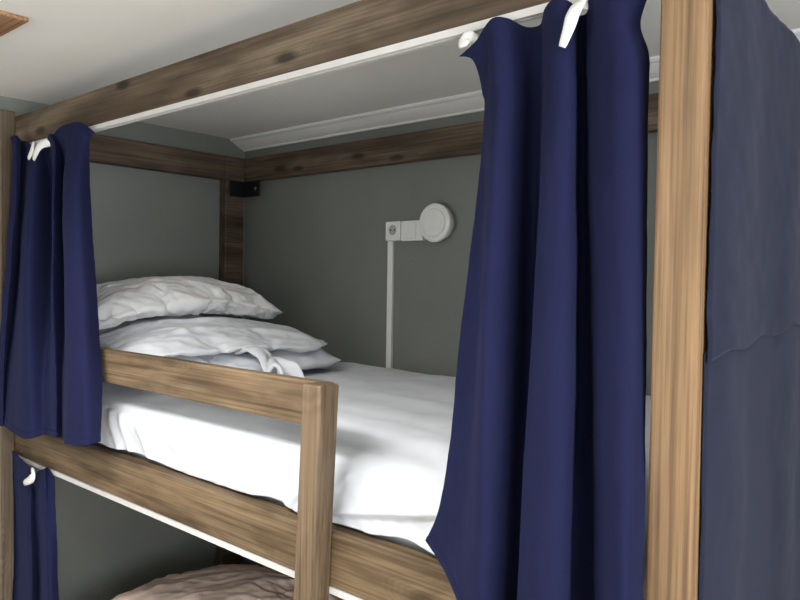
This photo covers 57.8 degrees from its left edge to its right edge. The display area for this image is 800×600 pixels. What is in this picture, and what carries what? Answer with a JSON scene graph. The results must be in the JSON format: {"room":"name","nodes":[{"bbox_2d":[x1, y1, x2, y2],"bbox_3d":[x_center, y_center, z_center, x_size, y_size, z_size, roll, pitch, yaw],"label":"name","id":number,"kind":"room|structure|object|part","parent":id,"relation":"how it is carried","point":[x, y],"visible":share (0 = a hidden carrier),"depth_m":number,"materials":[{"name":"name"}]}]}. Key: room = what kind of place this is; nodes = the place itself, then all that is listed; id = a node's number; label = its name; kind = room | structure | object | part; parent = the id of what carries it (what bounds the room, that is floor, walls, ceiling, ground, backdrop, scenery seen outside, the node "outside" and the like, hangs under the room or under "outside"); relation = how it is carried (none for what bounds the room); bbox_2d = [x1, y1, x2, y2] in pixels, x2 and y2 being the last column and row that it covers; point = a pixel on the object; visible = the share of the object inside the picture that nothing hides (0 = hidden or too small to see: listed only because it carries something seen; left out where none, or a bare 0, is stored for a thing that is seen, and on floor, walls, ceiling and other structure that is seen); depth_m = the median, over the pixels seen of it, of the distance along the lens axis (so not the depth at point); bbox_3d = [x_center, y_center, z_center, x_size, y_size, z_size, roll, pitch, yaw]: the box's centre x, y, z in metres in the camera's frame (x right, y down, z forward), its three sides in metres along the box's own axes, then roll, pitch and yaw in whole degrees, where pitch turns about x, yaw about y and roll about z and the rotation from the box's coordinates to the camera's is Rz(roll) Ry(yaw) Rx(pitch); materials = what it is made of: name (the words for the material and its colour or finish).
{"room":"dormitory","nodes":[
{"label":"dormitory","id":0,"kind":"room"},
{"bbox_2d":[0,96,244,599],"bbox_3d":[-1.913,0.495,1.744,0.100,2.295,3.661,2,2,41],"label":"wall","id":1,"kind":"structure","parent":0,"point":[146,223],"depth_m":2.71,"materials":[{"name":"grey paint"}]},
{"bbox_2d":[0,0,799,138],"bbox_3d":[-0.432,-0.644,0.439,3.978,0.100,3.861,2,2,41],"label":"ceiling","id":2,"kind":"structure","parent":0,"point":[66,49],"depth_m":1.90,"materials":[{"name":"white paint"}]},
{"bbox_2d":[0,10,28,36],"bbox_3d":[-1.247,-0.633,1.573,0.565,0.010,0.620,2,2,41],"label":"board","id":3,"kind":"object","parent":2,"relation":"attached to","point":[9,21],"visible":1,"depth_m":1.62,"materials":[{"name":"brown wood"}]},
{"bbox_2d":[241,81,658,599],"bbox_3d":[0.784,0.534,1.888,3.978,2.295,0.100,2,2,41],"label":"wall","id":4,"kind":"structure","parent":0,"point":[316,246],"depth_m":2.59,"materials":[{"name":"grey paint"}]},
{"bbox_2d":[386,241,394,367],"bbox_3d":[-0.035,0.088,2.522,0.023,0.586,0.013,2,2,41],"label":"cable conduit","id":5,"kind":"object","parent":4,"relation":"attached to","point":[391,244],"visible":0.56,"depth_m":2.51,"materials":[{"name":"white plastic"}]},
{"bbox_2d":[386,221,401,240],"bbox_3d":[-0.019,-0.237,2.494,0.066,0.066,0.026,2,2,41],"label":"wall socket","id":6,"kind":"object","parent":4,"relation":"attached to","point":[393,229],"visible":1,"depth_m":2.48,"materials":[{"name":"white plastic"}]},
{"bbox_2d":[401,220,425,240],"bbox_3d":[0.044,-0.234,2.441,0.094,0.068,0.024,2,2,41],"label":"light switch","id":7,"kind":"object","parent":4,"relation":"attached to","point":[410,230],"visible":0.89,"depth_m":2.43,"materials":[{"name":"white plastic"}]},
{"bbox_2d":[419,203,454,241],"bbox_3d":[0.122,-0.251,2.359,0.127,0.127,0.045,2,2,41],"label":"wall lamp","id":8,"kind":"object","parent":4,"relation":"attached to","point":[436,222],"visible":1,"depth_m":2.34,"materials":[{"name":"white plastic"}]},
{"bbox_2d":[423,208,444,236],"bbox_3d":[0.108,-0.251,2.344,0.091,0.091,0.004,2,2,41],"label":"diffuser","id":9,"kind":"object","parent":8,"relation":"attached to","point":[433,218],"depth_m":2.34,"materials":[{"name":"white plastic"}]},
{"bbox_2d":[230,28,799,151],"bbox_3d":[0.744,-0.591,1.791,3.778,0.042,0.078,2,2,41],"label":"trim","id":10,"kind":"structure","parent":4,"relation":"attached to","point":[471,102],"depth_m":2.50,"materials":[{"name":"white paint"}]},
{"bbox_3d":[-0.470,1.749,0.503,3.978,0.100,3.861,2,2,41],"label":"floor","id":11,"kind":"structure","parent":0,"visible":0},
{"bbox_2d":[0,0,716,599],"bbox_3d":[-0.165,0.549,1.980,2.227,2.229,1.010,2,2,41],"label":"bunk bed","id":12,"kind":"object","parent":11,"relation":"on","point":[324,557],"visible":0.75,"depth_m":1.35,"materials":[{"name":"brown wood"}]},
{"bbox_3d":[-1.253,0.524,2.293,0.050,2.229,0.045,2,2,41],"label":"post","id":13,"kind":"part","parent":12,"relation":"part of","materials":[{"name":"brown wood"}]},
{"bbox_2d":[12,451,58,599],"bbox_3d":[-1.078,0.913,2.138,0.061,0.866,0.432,-1,2,-45],"label":"curtain","id":14,"kind":"object","parent":12,"relation":"hanging from","point":[35,577],"visible":1,"depth_m":2.16,"materials":[{"name":"blue fabric"}]},
{"bbox_2d":[0,122,102,445],"bbox_3d":[-0.982,-0.046,2.036,0.650,0.875,0.120,2,2,41],"label":"curtain","id":15,"kind":"object","parent":12,"relation":"hanging from","point":[51,364],"visible":1,"depth_m":2.03,"materials":[{"name":"blue fabric"}]},
{"bbox_3d":[-0.668,0.177,1.827,1.420,0.086,0.026,2,2,41],"label":"guard rail","id":16,"kind":"part","parent":12,"relation":"part of","materials":[{"name":"brown wood"}]},
{"bbox_3d":[-0.710,0.520,3.015,0.044,2.214,0.092,2,2,41],"label":"post","id":17,"kind":"part","parent":12,"relation":"part of","materials":[{"name":"brown wood"}]},
{"bbox_3d":[-0.445,0.468,1.647,2.102,0.101,0.045,2,2,41],"label":"rail","id":18,"kind":"part","parent":12,"relation":"part of","materials":[{"name":"brown wood"}]},
{"bbox_2d":[97,443,435,556],"bbox_3d":[-0.143,0.389,2.002,2.114,0.187,0.846,2,2,41],"label":"mattress","id":19,"kind":"object","parent":12,"relation":"on","point":[404,542],"visible":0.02,"depth_m":1.35,"materials":[{"name":"white fabric"}]},
{"bbox_2d":[98,362,650,599],"bbox_3d":[-0.153,0.315,1.984,2.125,0.188,0.906,2,2,41],"label":"sheet","id":20,"kind":"object","parent":19,"relation":"on","point":[393,435],"visible":0.23,"depth_m":1.57,"materials":[{"name":"white fabric"}]},
{"bbox_2d":[99,315,340,377],"bbox_3d":[-0.632,0.137,2.360,0.980,0.169,0.759,2,2,41],"label":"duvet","id":21,"kind":"object","parent":20,"relation":"on","point":[225,341],"visible":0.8,"depth_m":2.16,"materials":[{"name":"white fabric"}]},
{"bbox_2d":[96,276,282,329],"bbox_3d":[-0.810,0.009,2.501,0.511,0.187,0.715,2,2,41],"label":"pillow","id":22,"kind":"object","parent":21,"relation":"on","point":[132,299],"visible":0.76,"depth_m":2.31,"materials":[{"name":"white fabric"}]},
{"bbox_3d":[-0.161,0.491,1.337,0.080,0.680,0.048,2,2,41],"label":"guard post","id":23,"kind":"part","parent":12,"relation":"part of","materials":[{"name":"brown wood"}]},
{"bbox_2d":[425,0,649,599],"bbox_3d":[0.172,0.035,1.013,0.374,0.893,0.153,2,2,41],"label":"curtain","id":24,"kind":"object","parent":12,"relation":"hanging from","point":[543,496],"visible":1,"depth_m":0.97,"materials":[{"name":"blue fabric"}]},
{"bbox_3d":[0.340,0.586,0.909,0.057,2.229,0.051,2,2,41],"label":"post","id":25,"kind":"part","parent":12,"relation":"part of","materials":[{"name":"beige wood"}]},
{"bbox_2d":[699,0,799,599],"bbox_3d":[0.679,0.597,1.243,0.012,2.061,0.970,2,2,41],"label":"curtain","id":26,"kind":"object","parent":12,"relation":"hanging from","point":[750,536],"visible":1,"depth_m":1.01,"materials":[{"name":"blue fabric"}]},
{"bbox_3d":[-0.159,1.268,2.024,2.125,0.229,0.857,2,2,41],"label":"mattress","id":27,"kind":"object","parent":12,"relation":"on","visible":0},
{"bbox_2d":[111,564,340,599],"bbox_3d":[-0.626,1.025,2.419,0.702,0.199,0.754,2,2,41],"label":"pillow","id":28,"kind":"object","parent":27,"relation":"on","point":[232,581],"visible":0.88,"depth_m":2.39,"materials":[{"name":"fabric"}]}
]}

